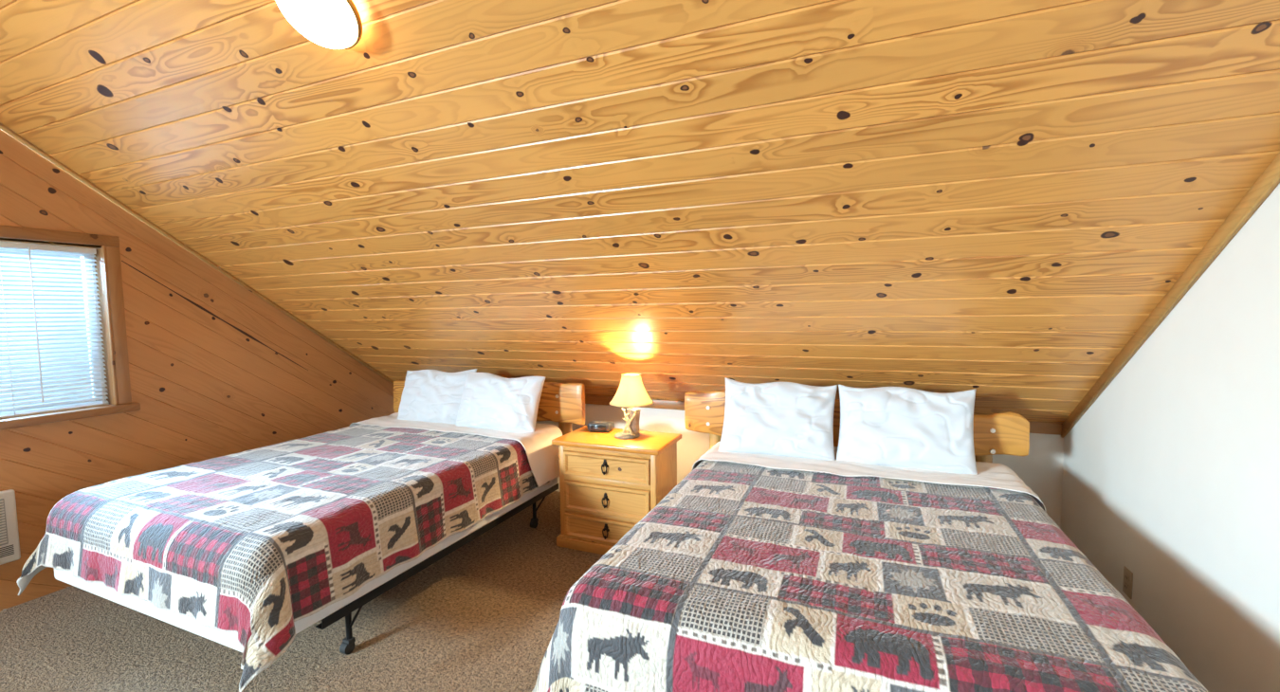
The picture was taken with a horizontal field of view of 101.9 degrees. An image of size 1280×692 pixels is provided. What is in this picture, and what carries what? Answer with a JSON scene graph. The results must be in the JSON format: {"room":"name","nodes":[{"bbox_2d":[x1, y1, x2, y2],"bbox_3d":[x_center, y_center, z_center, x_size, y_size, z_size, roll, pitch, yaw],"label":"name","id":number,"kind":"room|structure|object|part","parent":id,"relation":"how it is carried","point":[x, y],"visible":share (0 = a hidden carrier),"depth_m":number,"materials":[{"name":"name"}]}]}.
{"room":"hotel room","nodes":[
{"label":"hotel room","id":0,"kind":"room"},
{"bbox_2d":[0,128,394,611],"bbox_3d":[-3.515,-0.448,2.099,0.005,3.704,6.170,1,4,23],"label":"wall","id":1,"kind":"structure","parent":0,"point":[216,370],"depth_m":3.30,"materials":[{"name":"brown wood"}]},
{"bbox_2d":[0,489,20,565],"bbox_3d":[-3.320,0.942,2.537,0.054,0.375,0.380,1,4,23],"label":"wall heater","id":2,"kind":"object","parent":1,"relation":"attached to","point":[9,543],"visible":1,"depth_m":2.68,"materials":[{"name":"white metal"}]},
{"bbox_2d":[0,498,8,546],"bbox_3d":[-3.314,0.909,2.532,0.008,0.240,0.300,1,4,23],"label":"grille","id":3,"kind":"object","parent":2,"relation":"attached to","point":[4,502],"depth_m":2.66,"materials":[{"name":"beige metal"}]},
{"bbox_2d":[0,224,140,430],"bbox_3d":[-3.341,-0.092,2.615,0.185,1.039,1.165,1,4,23],"label":"window","id":4,"kind":"structure","parent":1,"relation":"in","point":[118,380],"depth_m":3.04,"materials":[{"name":"brown wood"}]},
{"bbox_3d":[-3.403,-0.078,2.642,0.040,0.920,0.965,1,4,23],"label":"sash","id":5,"kind":"part","parent":4,"relation":"part of","materials":[{"name":"white plastic"}]},
{"bbox_2d":[0,240,109,419],"bbox_3d":[-3.343,-0.077,2.614,0.044,0.916,0.949,1,4,23],"label":"window blind","id":6,"kind":"object","parent":4,"relation":"attached to","point":[4,245],"visible":1,"depth_m":2.85,"materials":[{"name":"white plastic"}]},
{"bbox_3d":[-3.295,-0.074,2.703,0.003,0.880,0.003,1,4,23],"label":"ladder cord","id":7,"kind":"part","parent":6,"relation":"part of","materials":[{"name":"white plastic"}]},
{"bbox_3d":[-3.354,-0.518,2.587,0.032,0.032,0.949,1,4,23],"label":"head rail","id":8,"kind":"part","parent":6,"relation":"part of","materials":[{"name":"white plastic"}]},
{"bbox_3d":[-3.343,0.374,2.647,0.026,0.012,0.949,1,4,23],"label":"rail","id":9,"kind":"part","parent":6,"relation":"part of","materials":[{"name":"white plastic"}]},
{"bbox_3d":[-3.158,-0.097,3.024,0.003,0.880,0.003,1,4,23],"label":"ladder cord","id":10,"kind":"part","parent":6,"relation":"part of","materials":[{"name":"white plastic"}]},
{"bbox_3d":[-3.302,-0.578,2.562,0.024,0.062,1.113,1,4,23],"label":"casing","id":11,"kind":"part","parent":4,"relation":"part of","materials":[{"name":"brown wood"}]},
{"bbox_3d":[-3.284,0.405,2.627,0.075,0.045,1.165,1,4,23],"label":"sill","id":12,"kind":"part","parent":4,"relation":"part of","materials":[{"name":"brown wood"}]},
{"bbox_3d":[-3.106,-0.115,3.045,0.022,0.932,0.012,1,4,23],"label":"casing","id":13,"kind":"part","parent":4,"relation":"part of","materials":[{"name":"brown wood"}]},
{"bbox_3d":[-3.091,-0.118,3.079,0.022,0.932,0.062,1,4,23],"label":"casing","id":14,"kind":"part","parent":4,"relation":"part of","materials":[{"name":"brown wood"}]},
{"bbox_2d":[0,123,393,383],"bbox_3d":[-3.115,-0.892,3.002,0.015,2.888,4.100,1,4,23],"label":"trim","id":15,"kind":"structure","parent":1,"relation":"attached to","point":[4,128],"depth_m":3.29,"materials":[{"name":"brown wood"}]},
{"bbox_2d":[0,491,603,691],"bbox_3d":[-1.125,1.437,1.210,5.145,0.001,6.150,1,4,23],"label":"floor","id":16,"kind":"structure","parent":0,"point":[484,616],"depth_m":2.42,"materials":[{"name":"carpet"}]},
{"bbox_2d":[54,380,585,655],"bbox_3d":[-1.592,0.813,3.113,1.784,1.001,2.204,1,4,23],"label":"bed","id":17,"kind":"object","parent":16,"relation":"on","point":[563,404],"visible":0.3,"depth_m":2.44,"materials":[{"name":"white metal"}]},
{"bbox_2d":[16,423,550,691],"bbox_3d":[-1.716,0.863,2.922,1.736,0.460,1.930,1,4,23],"label":"quilt","id":18,"kind":"object","parent":17,"relation":"on","point":[252,544],"visible":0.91,"depth_m":2.26,"materials":[{"name":"multicoloured fabric"}]},
{"bbox_3d":[-1.256,1.212,2.294,0.118,0.196,0.026,1,4,23],"label":"leg","id":19,"kind":"part","parent":17,"relation":"part of","materials":[{"name":"black metal"}]},
{"bbox_3d":[-0.939,1.051,2.883,0.040,0.040,1.760,1,4,23],"label":"rail","id":20,"kind":"part","parent":17,"relation":"part of","materials":[{"name":"black metal"}]},
{"bbox_2d":[349,412,562,487],"bbox_3d":[-1.362,0.729,3.757,1.658,0.348,0.453,1,4,23],"label":"sheet","id":21,"kind":"object","parent":17,"relation":"on","point":[542,456],"visible":0.52,"depth_m":3.50,"materials":[{"name":"white fabric"}]},
{"bbox_2d":[397,368,476,424],"bbox_3d":[-1.535,0.376,3.898,0.662,0.414,0.225,1,4,20],"label":"pillow","id":22,"kind":"object","parent":21,"relation":"on","point":[428,395],"visible":0.88,"depth_m":3.84,"materials":[{"name":"white fabric"}]},
{"bbox_2d":[455,372,546,432],"bbox_3d":[-0.984,0.399,3.624,0.676,0.405,0.226,1,4,19],"label":"pillow","id":23,"kind":"object","parent":21,"relation":"on","point":[491,401],"visible":0.96,"depth_m":3.54,"materials":[{"name":"white fabric"}]},
{"bbox_3d":[-0.695,1.116,3.612,0.118,0.196,0.026,1,4,23],"label":"leg","id":24,"kind":"part","parent":17,"relation":"part of","materials":[{"name":"black metal"}]},
{"bbox_3d":[-0.542,0.816,3.812,0.101,0.874,0.100,1,4,23],"label":"post","id":25,"kind":"part","parent":17,"relation":"part of","materials":[{"name":"brown wood"}]},
{"bbox_2d":[551,425,681,555],"bbox_3d":[-0.137,0.929,3.362,0.724,0.697,0.438,1,4,23],"label":"nightstand","id":26,"kind":"object","parent":16,"relation":"on","point":[609,484],"visible":0.91,"depth_m":3.20,"materials":[{"name":"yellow wood"}]},
{"bbox_3d":[-0.204,1.141,3.210,0.586,0.152,0.038,1,4,23],"label":"drawer","id":27,"kind":"part","parent":26,"relation":"part of","materials":[{"name":"brown wood"}]},
{"bbox_2d":[587,420,614,432],"bbox_3d":[-0.263,0.539,3.499,0.166,0.066,0.112,0,4,15],"label":"alarm clock","id":28,"kind":"object","parent":26,"relation":"on","point":[594,426],"visible":1,"depth_m":3.45,"materials":[{"name":"plastic"}]},
{"bbox_3d":[-0.214,0.945,3.179,0.045,0.092,0.024,1,4,23],"label":"drawer pull","id":29,"kind":"part","parent":26,"relation":"part of","materials":[{"name":"metal"}]},
{"bbox_3d":[-0.217,0.738,3.165,0.045,0.092,0.024,1,4,23],"label":"drawer pull","id":30,"kind":"part","parent":26,"relation":"part of","materials":[{"name":"metal"}]},
{"bbox_3d":[-0.212,1.139,3.192,0.045,0.092,0.024,1,4,23],"label":"drawer pull","id":31,"kind":"part","parent":26,"relation":"part of","materials":[{"name":"metal"}]},
{"bbox_3d":[-0.210,0.740,3.183,0.586,0.152,0.038,1,4,23],"label":"drawer","id":32,"kind":"part","parent":26,"relation":"part of","materials":[{"name":"brown wood"}]},
{"bbox_3d":[-0.207,0.948,3.197,0.586,0.188,0.038,1,4,23],"label":"drawer","id":33,"kind":"part","parent":26,"relation":"part of","materials":[{"name":"brown wood"}]},
{"bbox_2d":[609,372,653,438],"bbox_3d":[-0.053,0.380,3.323,0.291,0.403,0.291,1,4,23],"label":"table lamp","id":34,"kind":"object","parent":26,"relation":"on","point":[631,393],"visible":1,"depth_m":3.26,"materials":[{"name":"beige"}]},
{"bbox_3d":[-0.056,0.182,3.310,0.131,0.006,0.131,1,4,23],"label":"shade trim","id":35,"kind":"part","parent":34,"relation":"part of","materials":[{"name":"beige fabric"}]},
{"bbox_3d":[-0.055,0.273,3.316,0.286,0.183,0.286,1,4,23],"label":"lamp shade","id":36,"kind":"part","parent":34,"relation":"part of","materials":[{"name":"beige fabric"}]},
{"bbox_3d":[-0.054,0.363,3.322,0.291,0.006,0.291,1,4,23],"label":"shade trim","id":37,"kind":"part","parent":34,"relation":"part of","materials":[{"name":"beige fabric"}]},
{"bbox_2d":[684,389,1029,462],"bbox_3d":[0.787,0.844,2.191,1.815,1.001,2.044,1,4,23],"label":"headboard","id":38,"kind":"object","parent":16,"relation":"on","point":[1008,432],"visible":0.18,"depth_m":2.70,"materials":[{"name":"wood"}]},
{"bbox_3d":[0.499,0.832,3.371,0.101,0.874,0.100,1,4,23],"label":"post","id":39,"kind":"part","parent":38,"relation":"part of","materials":[{"name":"brown wood"}]},
{"bbox_2d":[692,441,1045,511],"bbox_3d":[1.082,0.768,2.710,1.631,0.348,0.472,1,4,23],"label":"sheet","id":40,"kind":"object","parent":38,"relation":"on","point":[993,475],"visible":0.61,"depth_m":2.55,"materials":[{"name":"white fabric"}]},
{"bbox_2d":[718,377,837,460],"bbox_3d":[0.762,0.402,2.897,0.629,0.414,0.226,1,4,21],"label":"pillow","id":41,"kind":"object","parent":40,"relation":"on","point":[791,419],"visible":1,"depth_m":2.84,"materials":[{"name":"white fabric"}]},
{"bbox_2d":[835,384,977,475],"bbox_3d":[1.350,0.419,2.660,0.645,0.411,0.228,1,4,26],"label":"pillow","id":42,"kind":"object","parent":40,"relation":"on","point":[901,427],"visible":0.99,"depth_m":2.60,"materials":[{"name":"white fabric"}]},
{"bbox_2d":[531,459,1208,691],"bbox_3d":[0.755,0.954,1.954,1.809,0.575,1.794,1,4,23],"label":"quilt","id":43,"kind":"object","parent":38,"relation":"on","point":[742,577],"visible":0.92,"depth_m":1.48,"materials":[{"name":"multicoloured fabric"}]},
{"bbox_3d":[1.838,0.852,2.803,0.101,0.874,0.100,1,4,23],"label":"post","id":44,"kind":"part","parent":38,"relation":"part of","materials":[{"name":"brown wood"}]},
{"bbox_2d":[0,0,1279,423],"bbox_3d":[-0.750,-0.865,2.009,5.185,2.872,4.120,1,4,23],"label":"ceiling","id":45,"kind":"structure","parent":0,"point":[994,198],"depth_m":2.02,"materials":[{"name":"brown wood"}]},
{"bbox_2d":[275,0,362,49],"bbox_3d":[-1.025,-1.075,1.656,0.270,0.180,0.228,0,4,17],"label":"ceiling light","id":46,"kind":"object","parent":45,"relation":"attached to","point":[331,24],"visible":1,"depth_m":1.63,"materials":[{"name":"white glass"}]},
{"bbox_2d":[535,403,1064,529],"bbox_3d":[0.070,0.809,4.005,5.145,0.846,0.001,1,4,23],"label":"wall","id":47,"kind":"structure","parent":0,"point":[1041,470],"depth_m":3.12,"materials":[{"name":"white paint"}]},
{"bbox_2d":[585,395,1062,435],"bbox_3d":[0.061,0.439,3.970,5.145,0.067,0.020,1,4,23],"label":"trim","id":48,"kind":"structure","parent":47,"relation":"attached to","point":[1041,428],"depth_m":3.87,"materials":[{"name":"brown wood"}]},
{"bbox_2d":[1060,182,1279,691],"bbox_3d":[1.219,-0.374,0.081,0.001,3.704,6.150,1,4,23],"label":"wall","id":49,"kind":"structure","parent":0,"point":[1171,475],"depth_m":1.76,"materials":[{"name":"white paint"}]},
{"bbox_2d":[1122,566,1133,599],"bbox_3d":[2.113,1.025,2.253,0.010,0.116,0.072,1,4,23],"label":"wall outlet","id":50,"kind":"object","parent":49,"relation":"attached to","point":[1127,575],"visible":1,"depth_m":2.24,"materials":[{"name":"brown plastic"}]},
{"bbox_2d":[1124,573,1129,582],"bbox_3d":[2.111,1.004,2.252,0.005,0.028,0.034,1,4,23],"label":"socket","id":51,"kind":"object","parent":50,"relation":"attached to","point":[1126,576],"depth_m":2.25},
{"bbox_2d":[1060,151,1279,438],"bbox_3d":[1.606,-0.798,1.002,0.018,2.930,4.100,1,4,23],"label":"trim","id":52,"kind":"structure","parent":49,"relation":"attached to","point":[1269,180],"depth_m":1.84,"materials":[{"name":"brown wood"}]}
]}

